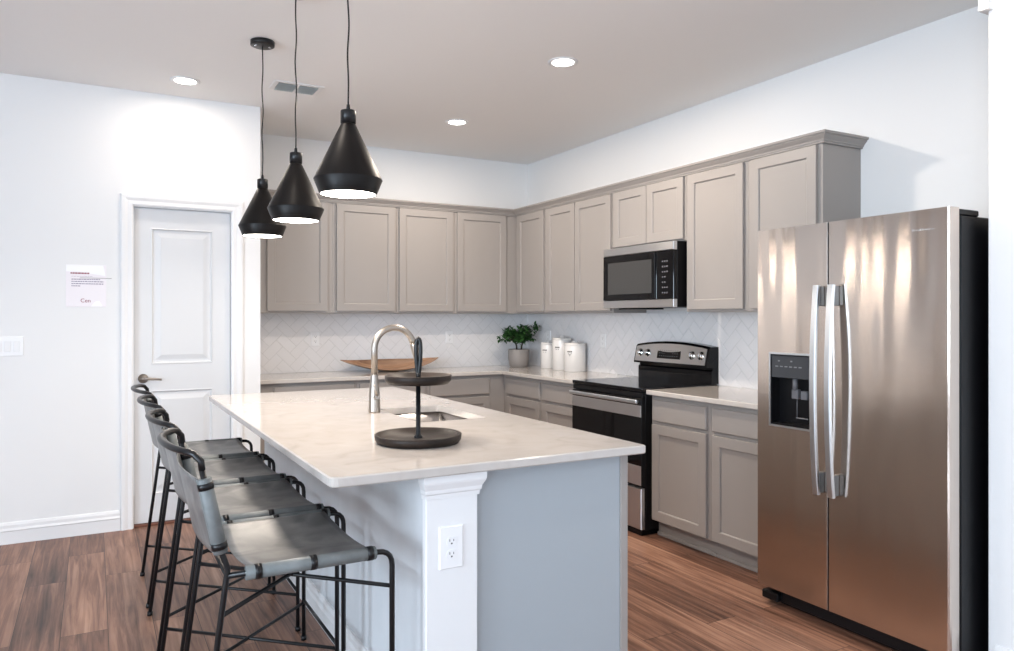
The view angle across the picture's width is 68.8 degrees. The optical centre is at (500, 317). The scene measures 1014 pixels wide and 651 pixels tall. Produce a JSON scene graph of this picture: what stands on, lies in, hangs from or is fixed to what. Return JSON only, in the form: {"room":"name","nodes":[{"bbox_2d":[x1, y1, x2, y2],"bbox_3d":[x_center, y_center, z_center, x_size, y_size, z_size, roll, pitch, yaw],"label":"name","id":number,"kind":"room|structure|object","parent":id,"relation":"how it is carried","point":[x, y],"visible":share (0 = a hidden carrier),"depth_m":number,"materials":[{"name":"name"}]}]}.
{"room":"kitchen","nodes":[
{"label":"kitchen","id":0,"kind":"room"},
{"bbox_2d":[0,73,259,522],"bbox_3d":[-4.022,-0.052,4.392,4.865,2.833,0.889,0,0,-29],"label":"wall","id":1,"kind":"structure","parent":0,"point":[69,151],"depth_m":4.63,"materials":[{"name":"white paint"}]},
{"bbox_2d":[0,337,23,355],"bbox_3d":[-2.966,0.174,4.459,0.164,0.118,0.010,0,0,-29],"label":"light switch","id":2,"kind":"object","parent":1,"relation":"attached to","point":[9,346],"visible":1,"depth_m":4.47,"materials":[{"name":"white plastic"}]},
{"bbox_2d":[0,510,119,544],"bbox_3d":[-4.186,1.299,3.785,3.993,0.130,0.018,0,0,-29],"label":"baseboard","id":3,"kind":"structure","parent":1,"relation":"attached to","point":[15,532],"depth_m":4.58,"materials":[{"name":"white paint"}]},
{"bbox_2d":[66,264,111,306],"bbox_3d":[-2.592,-0.200,4.668,0.252,0.263,0.003,0,0,-29],"label":"notice sheet","id":4,"kind":"object","parent":1,"relation":"attached to","point":[85,284],"visible":1,"depth_m":4.66,"materials":[{"name":"white paper"}]},
{"bbox_2d":[134,518,190,527],"bbox_3d":[-2.137,1.357,4.989,0.600,0.014,0.097,0,0,-29],"label":"trim","id":5,"kind":"structure","parent":1,"relation":"attached to","point":[166,521],"depth_m":4.87,"materials":[{"name":"brown wood"}]},
{"bbox_2d":[120,193,242,530],"bbox_3d":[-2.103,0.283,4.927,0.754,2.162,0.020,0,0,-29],"label":"trim","id":6,"kind":"structure","parent":1,"relation":"attached to","point":[127,201],"depth_m":4.78,"materials":[{"name":"white paint"}]},
{"bbox_2d":[134,208,229,523],"bbox_3d":[-2.118,0.315,4.954,0.592,2.062,0.095,0,0,-29],"label":"door","id":7,"kind":"structure","parent":1,"relation":"in","point":[182,258],"depth_m":4.95,"materials":[{"name":"white paint"}]},
{"bbox_2d":[260,134,527,373],"bbox_3d":[-0.919,-0.052,6.533,2.635,2.833,0.120,0,0,-29],"label":"wall","id":8,"kind":"structure","parent":0,"point":[405,175],"depth_m":6.61,"materials":[{"name":"white paint"}]},
{"bbox_2d":[260,202,331,312],"bbox_3d":[-1.685,-0.481,5.856,0.639,0.890,0.330,0,0,-29],"label":"upper cabinet","id":9,"kind":"object","parent":8,"relation":"attached to","point":[296,267],"visible":0.56,"depth_m":5.75,"materials":[{"name":"grey paint"}]},
{"bbox_2d":[332,203,395,312],"bbox_3d":[-1.167,-0.481,6.140,0.541,0.890,0.330,0,0,-29],"label":"upper cabinet","id":10,"kind":"object","parent":8,"relation":"attached to","point":[363,236],"visible":0.93,"depth_m":5.99,"materials":[{"name":"grey paint"}]},
{"bbox_2d":[260,313,526,373],"bbox_3d":[-0.892,0.207,6.475,2.627,0.486,0.007,0,0,-29],"label":"tile backsplash","id":11,"kind":"structure","parent":8,"relation":"attached to","point":[285,338],"depth_m":6.35,"materials":[{"name":"white tile"}]},
{"bbox_2d":[311,332,319,345],"bbox_3d":[-1.527,0.177,6.118,0.072,0.117,0.007,0,0,-29],"label":"power outlet","id":12,"kind":"object","parent":11,"relation":"attached to","point":[315,336],"visible":1,"depth_m":6.12,"materials":[{"name":"white plastic"}]},
{"bbox_2d":[446,331,452,343],"bbox_3d":[-0.459,0.177,6.704,0.072,0.117,0.007,0,0,-29],"label":"power outlet","id":13,"kind":"object","parent":11,"relation":"attached to","point":[449,334],"visible":1,"depth_m":6.70,"materials":[{"name":"white plastic"}]},
{"bbox_2d":[396,207,453,313],"bbox_3d":[-0.697,-0.481,6.398,0.529,0.890,0.330,0,0,-29],"label":"upper cabinet","id":14,"kind":"object","parent":8,"relation":"attached to","point":[424,238],"visible":0.93,"depth_m":6.25,"materials":[{"name":"grey paint"}]},
{"bbox_2d":[448,212,515,313],"bbox_3d":[-0.060,-0.481,6.747,0.922,0.890,0.330,0,0,-29],"label":"upper cabinet","id":15,"kind":"object","parent":8,"relation":"attached to","point":[484,244],"visible":0.67,"depth_m":6.53,"materials":[{"name":"grey paint"}]},
{"bbox_2d":[0,523,896,650],"bbox_3d":[-0.498,1.414,0.708,7.900,0.100,10.900,0,0,-29],"label":"floor","id":16,"kind":"structure","parent":0,"point":[89,592],"depth_m":3.53,"materials":[{"name":"brown wood"}]},
{"bbox_2d":[131,384,270,607],"bbox_3d":[-1.553,0.854,3.819,0.631,1.022,0.532,0,0,-29],"label":"bar stool","id":17,"kind":"object","parent":16,"relation":"on","point":[230,447],"visible":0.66,"depth_m":3.88,"materials":[{"name":"grey leather"}]},
{"bbox_2d":[137,394,299,650],"bbox_3d":[-1.267,0.854,3.297,0.631,1.022,0.532,0,0,-29],"label":"bar stool","id":18,"kind":"object","parent":16,"relation":"on","point":[231,470],"visible":0.61,"depth_m":3.30,"materials":[{"name":"grey leather"}]},
{"bbox_2d":[145,408,338,650],"bbox_3d":[-0.981,0.854,2.775,0.631,1.022,0.532,0,0,-29],"label":"bar stool","id":19,"kind":"object","parent":16,"relation":"on","point":[244,500],"visible":0.76,"depth_m":2.80,"materials":[{"name":"grey leather"}]},
{"bbox_2d":[157,428,394,650],"bbox_3d":[-0.707,0.854,2.276,0.631,1.022,0.532,0,0,-29],"label":"bar stool","id":20,"kind":"object","parent":16,"relation":"on","point":[288,544],"visible":1,"depth_m":2.20,"materials":[{"name":"grey leather"}]},
{"bbox_2d":[260,381,355,462],"bbox_3d":[-1.570,0.922,5.760,0.749,0.884,0.609,0,0,-29],"label":"base cabinet","id":21,"kind":"object","parent":16,"relation":"on","point":[288,387],"visible":0.1,"depth_m":5.48,"materials":[{"name":"grey paint"}]},
{"bbox_2d":[356,379,426,393],"bbox_3d":[-0.985,0.922,6.081,0.584,0.884,0.609,0,0,-29],"label":"base cabinet","id":22,"kind":"object","parent":16,"relation":"on","point":[359,383],"visible":0.06,"depth_m":5.79,"materials":[{"name":"grey paint"}]},
{"bbox_2d":[265,441,627,650],"bbox_3d":[-0.475,0.922,3.510,0.804,0.884,2.489,0,0,-29],"label":"kitchen island","id":23,"kind":"object","parent":16,"relation":"on","point":[545,566],"visible":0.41,"depth_m":2.49,"materials":[{"name":"paint"}]},
{"bbox_2d":[209,387,645,487],"bbox_3d":[-0.586,0.465,3.449,1.131,0.030,2.525,0,0,-29],"label":"island countertop","id":24,"kind":"structure","parent":23,"relation":"on","point":[329,434],"depth_m":2.76,"materials":[{"name":"stone"}]},
{"bbox_2d":[368,324,422,412],"bbox_3d":[-0.495,0.241,3.560,0.276,0.417,0.089,0,0,-29],"label":"kitchen faucet","id":25,"kind":"object","parent":24,"relation":"on","point":[374,392],"visible":0.89,"depth_m":3.51,"materials":[{"name":"silver metal"}]},
{"bbox_2d":[374,336,461,448],"bbox_3d":[-0.296,0.259,2.678,0.314,0.382,0.314,0,0,-29],"label":"tiered tray","id":26,"kind":"object","parent":24,"relation":"on","point":[418,437],"visible":1,"depth_m":2.67,"materials":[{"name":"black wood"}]},
{"bbox_2d":[384,372,451,385],"bbox_3d":[-0.296,0.222,2.678,0.242,0.032,0.242,0,0,-29],"label":"tray","id":27,"kind":"object","parent":26,"relation":"on","point":[407,378],"depth_m":2.59,"materials":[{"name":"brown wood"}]},
{"bbox_2d":[374,427,461,448],"bbox_3d":[-0.296,0.434,2.678,0.314,0.032,0.314,0,0,-29],"label":"tray","id":28,"kind":"object","parent":26,"relation":"on","point":[407,437],"depth_m":2.65,"materials":[{"name":"black wood"}]},
{"bbox_2d":[395,411,466,421],"bbox_3d":[-0.329,0.580,3.487,0.390,0.199,0.590,0,0,-29],"label":"sink","id":29,"kind":"object","parent":24,"relation":"in","point":[437,415],"visible":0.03,"depth_m":3.76,"materials":[{"name":"silver metal"}]},
{"bbox_2d":[439,524,462,569],"bbox_3d":[-0.151,0.709,2.286,0.081,0.131,0.007,0,0,-29],"label":"power outlet","id":30,"kind":"object","parent":23,"relation":"attached to","point":[450,537],"visible":1,"depth_m":2.28,"materials":[{"name":"white plastic"}]},
{"bbox_2d":[447,536,456,545],"bbox_3d":[-0.150,0.689,2.283,0.034,0.027,0.002,0,0,-29],"label":"socket","id":31,"kind":"object","parent":30,"relation":"attached to","point":[451,540],"depth_m":2.28,"materials":[{"name":"grey plastic"}]},
{"bbox_2d":[447,549,456,558],"bbox_3d":[-0.150,0.729,2.283,0.034,0.027,0.002,0,0,-29],"label":"socket","id":32,"kind":"object","parent":30,"relation":"attached to","point":[451,553],"depth_m":2.28,"materials":[{"name":"grey plastic"}]},
{"bbox_2d":[427,374,503,411],"bbox_3d":[-0.158,0.922,6.534,1.299,0.884,0.609,0,0,-29],"label":"base cabinet","id":33,"kind":"object","parent":16,"relation":"on","point":[485,391],"visible":0.13,"depth_m":6.17,"materials":[{"name":"grey paint"}]},
{"bbox_2d":[260,365,637,384],"bbox_3d":[-0.475,0.465,5.716,2.625,0.030,1.722,0,0,-29],"label":"countertop","id":34,"kind":"structure","parent":33,"relation":"on","point":[531,371],"depth_m":5.86,"materials":[{"name":"stone"}]},
{"bbox_2d":[340,360,370,368],"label":"dough bowl","id":35,"kind":"object","parent":34,"relation":"on","point":[366,364],"depth_m":6.18,"materials":[{"name":"brown wood"}]},
{"bbox_2d":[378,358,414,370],"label":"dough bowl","id":36,"kind":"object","parent":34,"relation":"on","point":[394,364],"depth_m":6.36,"materials":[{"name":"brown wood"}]},
{"bbox_2d":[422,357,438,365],"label":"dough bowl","id":37,"kind":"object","parent":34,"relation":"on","point":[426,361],"depth_m":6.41,"materials":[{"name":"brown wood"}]},
{"bbox_2d":[496,321,539,366],"bbox_3d":[0.137,0.239,6.752,0.423,0.422,0.314,0,0,-29],"label":"potted plant","id":38,"kind":"object","parent":34,"relation":"on","point":[517,357],"visible":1,"depth_m":6.71,"materials":[{"name":"green plant"}]},
{"bbox_2d":[540,340,551,368],"bbox_3d":[0.431,0.325,6.602,0.145,0.250,0.145,0,0,-29],"label":"canister","id":39,"kind":"object","parent":34,"relation":"on","point":[546,347],"visible":0.76,"depth_m":6.54,"materials":[{"name":"white ceramic"}]},
{"bbox_2d":[552,336,571,369],"bbox_3d":[0.534,0.302,6.404,0.170,0.295,0.170,0,0,-29],"label":"canister","id":40,"kind":"object","parent":34,"relation":"on","point":[557,343],"visible":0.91,"depth_m":6.33,"materials":[{"name":"white ceramic"}]},
{"bbox_2d":[564,341,585,371],"bbox_3d":[0.626,0.322,6.216,0.184,0.257,0.184,0,0,-29],"label":"canister","id":41,"kind":"object","parent":34,"relation":"on","point":[574,352],"visible":1,"depth_m":6.14,"materials":[{"name":"white ceramic"}]},
{"bbox_2d":[504,375,542,420],"bbox_3d":[0.431,0.922,6.177,0.609,0.884,0.621,0,0,-29],"label":"base cabinet","id":42,"kind":"object","parent":16,"relation":"on","point":[523,397],"visible":0.25,"depth_m":5.99,"materials":[{"name":"grey paint"}]},
{"bbox_2d":[542,380,575,427],"bbox_3d":[0.705,0.922,5.677,0.609,0.884,0.516,0,0,-29],"label":"base cabinet","id":43,"kind":"object","parent":16,"relation":"on","point":[557,399],"visible":0.14,"depth_m":5.56,"materials":[{"name":"grey paint"}]},
{"bbox_2d":[569,341,718,535],"bbox_3d":[0.968,0.766,5.087,0.694,1.196,0.765,0,0,-29],"label":"electric range","id":44,"kind":"object","parent":16,"relation":"on","point":[620,407],"visible":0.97,"depth_m":4.91,"materials":[{"name":"black metal"}]},
{"bbox_2d":[573,377,716,391],"bbox_3d":[0.977,0.454,5.091,0.638,0.024,0.765,0,0,-29],"label":"cooktop","id":45,"kind":"object","parent":44,"relation":"in","point":[620,384],"depth_m":5.00,"materials":[{"name":"black glass"}]},
{"bbox_2d":[652,395,717,556],"bbox_3d":[1.322,0.922,4.552,0.609,0.884,0.505,0,0,-29],"label":"base cabinet","id":46,"kind":"object","parent":16,"relation":"on","point":[681,429],"visible":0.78,"depth_m":4.38,"materials":[{"name":"grey paint"}]},
{"bbox_2d":[711,404,757,572],"bbox_3d":[1.574,0.922,4.093,0.609,0.884,0.541,0,0,-29],"label":"base cabinet","id":47,"kind":"object","parent":16,"relation":"on","point":[734,430],"visible":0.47,"depth_m":4.03,"materials":[{"name":"grey paint"}]},
{"bbox_2d":[646,385,757,409],"bbox_3d":[1.440,0.465,4.303,0.626,0.030,1.060,0,0,-29],"label":"countertop","id":48,"kind":"structure","parent":47,"relation":"on","point":[747,398],"depth_m":4.34,"materials":[{"name":"stone"}]},
{"bbox_2d":[758,206,987,650],"bbox_3d":[1.780,0.474,3.335,0.879,1.779,0.912,0,0,-29],"label":"refrigerator","id":49,"kind":"object","parent":16,"relation":"on","point":[873,330],"visible":1,"depth_m":3.01,"materials":[{"name":"silver metal"}]},
{"bbox_2d":[0,0,977,164],"bbox_3d":[-0.498,-1.519,0.708,7.900,0.100,10.900,0,0,-29],"label":"ceiling","id":50,"kind":"structure","parent":0,"point":[416,66],"depth_m":4.15,"materials":[{"name":"white paint"}]},
{"bbox_2d":[170,76,199,85],"bbox_3d":[-1.953,-1.466,4.591,0.176,0.007,0.176,0,0,-29],"label":"recessed light","id":51,"kind":"object","parent":50,"relation":"in","point":[182,80],"visible":1,"depth_m":4.58,"materials":[{"name":"white paint"}]},
{"bbox_2d":[238,37,285,237],"bbox_3d":[-1.264,-0.950,3.938,0.245,1.036,0.245,0,0,-29],"label":"pendant lamp","id":52,"kind":"object","parent":50,"relation":"hanging from","point":[256,222],"visible":0.98,"depth_m":3.88,"materials":[{"name":"black metal"}]},
{"bbox_2d":[243,234,281,237],"bbox_3d":[-1.264,-0.434,3.938,0.197,0.005,0.197,0,0,-29],"label":"diffuser","id":53,"kind":"object","parent":52,"relation":"attached to","point":[245,235],"depth_m":3.92,"materials":[{"name":"white"}]},
{"bbox_2d":[267,0,323,223],"bbox_3d":[-0.913,-0.950,3.309,0.245,1.036,0.245,0,0,-29],"label":"pendant lamp","id":54,"kind":"object","parent":50,"relation":"hanging from","point":[295,200],"visible":1,"depth_m":3.25,"materials":[{"name":"black metal"}]},
{"bbox_2d":[273,218,317,222],"bbox_3d":[-0.913,-0.434,3.309,0.197,0.005,0.197,0,0,-29],"label":"diffuser","id":55,"kind":"object","parent":54,"relation":"attached to","point":[283,220],"depth_m":3.30,"materials":[{"name":"white"}]},
{"bbox_2d":[269,79,324,95],"bbox_3d":[-1.298,-1.463,4.723,0.310,0.012,0.190,0,0,-29],"label":"ceiling vent","id":56,"kind":"object","parent":50,"relation":"in","point":[279,85],"visible":0.96,"depth_m":4.71,"materials":[{"name":"white metal"}]},
{"bbox_2d":[313,0,381,198],"bbox_3d":[-0.548,-0.955,2.671,0.245,1.024,0.245,0,0,-29],"label":"pendant lamp","id":57,"kind":"object","parent":50,"relation":"hanging from","point":[347,170],"visible":1,"depth_m":2.60,"materials":[{"name":"black metal"}]},
{"bbox_2d":[320,190,375,197],"bbox_3d":[-0.548,-0.446,2.671,0.197,0.005,0.197,0,0,-29],"label":"diffuser","id":58,"kind":"object","parent":57,"relation":"attached to","point":[327,193],"depth_m":2.66,"materials":[{"name":"white"}]},
{"bbox_2d":[445,119,468,125],"bbox_3d":[-0.325,-1.466,5.563,0.176,0.007,0.176,0,0,-29],"label":"recessed light","id":59,"kind":"object","parent":50,"relation":"in","point":[457,122],"visible":1,"depth_m":5.56,"materials":[{"name":"white paint"}]},
{"bbox_2d":[548,57,577,67],"bbox_3d":[0.361,-1.466,4.257,0.176,0.007,0.176,0,0,-29],"label":"recessed light","id":60,"kind":"object","parent":50,"relation":"in","point":[558,62],"visible":1,"depth_m":4.25,"materials":[{"name":"white paint"}]},
{"bbox_2d":[528,6,987,388],"bbox_3d":[1.378,-0.052,5.210,0.120,2.833,4.650,0,0,-29],"label":"wall","id":61,"kind":"structure","parent":0,"point":[919,95],"depth_m":3.96,"materials":[{"name":"white paint"}]},
{"bbox_2d":[516,209,566,313],"bbox_3d":[0.393,-0.481,6.537,0.330,0.890,0.513,0,0,-29],"label":"upper cabinet","id":62,"kind":"object","parent":61,"relation":"attached to","point":[530,227],"visible":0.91,"depth_m":6.43,"materials":[{"name":"grey paint"}]},
{"bbox_2d":[268,129,868,215],"bbox_3d":[0.044,-0.942,4.777,2.634,0.056,3.261,0,0,-29],"label":"crown molding","id":63,"kind":"structure","parent":61,"relation":"attached to","point":[821,136],"depth_m":5.03,"materials":[{"name":"grey paint"}]},
{"bbox_2d":[546,193,645,312],"bbox_3d":[0.738,-0.481,5.908,0.330,0.890,0.919,0,0,-29],"label":"upper cabinet","id":64,"kind":"object","parent":61,"relation":"attached to","point":[578,233],"visible":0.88,"depth_m":5.79,"materials":[{"name":"grey paint"}]},
{"bbox_2d":[527,312,757,388],"bbox_3d":[1.117,0.207,5.551,0.007,0.486,3.560,0,0,-29],"label":"tile backsplash","id":65,"kind":"structure","parent":61,"relation":"attached to","point":[735,334],"depth_m":5.52,"materials":[{"name":"white tile"}]},
{"bbox_2d":[546,330,550,339],"bbox_3d":[0.440,0.177,6.771,0.007,0.117,0.072,0,0,-29],"label":"power outlet","id":66,"kind":"object","parent":65,"relation":"attached to","point":[548,333],"visible":0.82,"depth_m":6.76,"materials":[{"name":"white plastic"}]},
{"bbox_2d":[600,333,605,347],"bbox_3d":[0.839,0.189,6.043,0.007,0.117,0.072,0,0,-29],"label":"power outlet","id":67,"kind":"object","parent":65,"relation":"attached to","point":[602,336],"visible":1,"depth_m":6.04,"materials":[{"name":"white plastic"}]},
{"bbox_2d":[613,175,686,248],"bbox_3d":[1.143,-0.711,5.170,0.330,0.430,0.764,0,0,-29],"label":"upper cabinet","id":68,"kind":"object","parent":61,"relation":"attached to","point":[655,212],"visible":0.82,"depth_m":5.04,"materials":[{"name":"grey paint"}]},
{"bbox_2d":[603,241,686,309],"bbox_3d":[1.098,-0.275,5.154,0.407,0.437,0.745,0,0,-29],"label":"microwave","id":69,"kind":"object","parent":68,"relation":"attached to","point":[653,276],"visible":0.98,"depth_m":4.97,"materials":[{"name":"black plastic"}]},
{"bbox_2d":[687,161,757,311],"bbox_3d":[1.450,-0.481,4.611,0.330,0.890,0.509,0,0,-29],"label":"upper cabinet","id":70,"kind":"object","parent":61,"relation":"attached to","point":[717,199],"visible":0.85,"depth_m":4.50,"materials":[{"name":"grey paint"}]},
{"bbox_2d":[748,143,860,310],"bbox_3d":[1.694,-0.481,4.166,0.330,0.890,0.504,0,0,-29],"label":"upper cabinet","id":71,"kind":"object","parent":61,"relation":"attached to","point":[818,183],"visible":0.52,"depth_m":4.01,"materials":[{"name":"grey paint"}]},
{"bbox_2d":[988,0,1013,650],"bbox_3d":[3.639,-0.052,0.394,0.788,2.833,5.970,0,0,-29],"label":"wall","id":72,"kind":"structure","parent":0,"point":[1001,18],"depth_m":2.78,"materials":[{"name":"white paint"}]},
{"bbox_2d":[978,0,992,14],"bbox_3d":[1.874,-1.317,2.829,0.100,0.303,0.038,0,0,-29],"label":"trim","id":73,"kind":"structure","parent":72,"relation":"attached to","point":[984,6],"depth_m":2.81,"materials":[{"name":"white paint"}]},
{"bbox_2d":[994,645,1012,650],"bbox_3d":[3.293,1.299,0.187,0.018,0.130,5.940,0,0,-29],"label":"baseboard","id":74,"kind":"structure","parent":72,"relation":"attached to","point":[997,647],"depth_m":2.77,"materials":[{"name":"white paint"}]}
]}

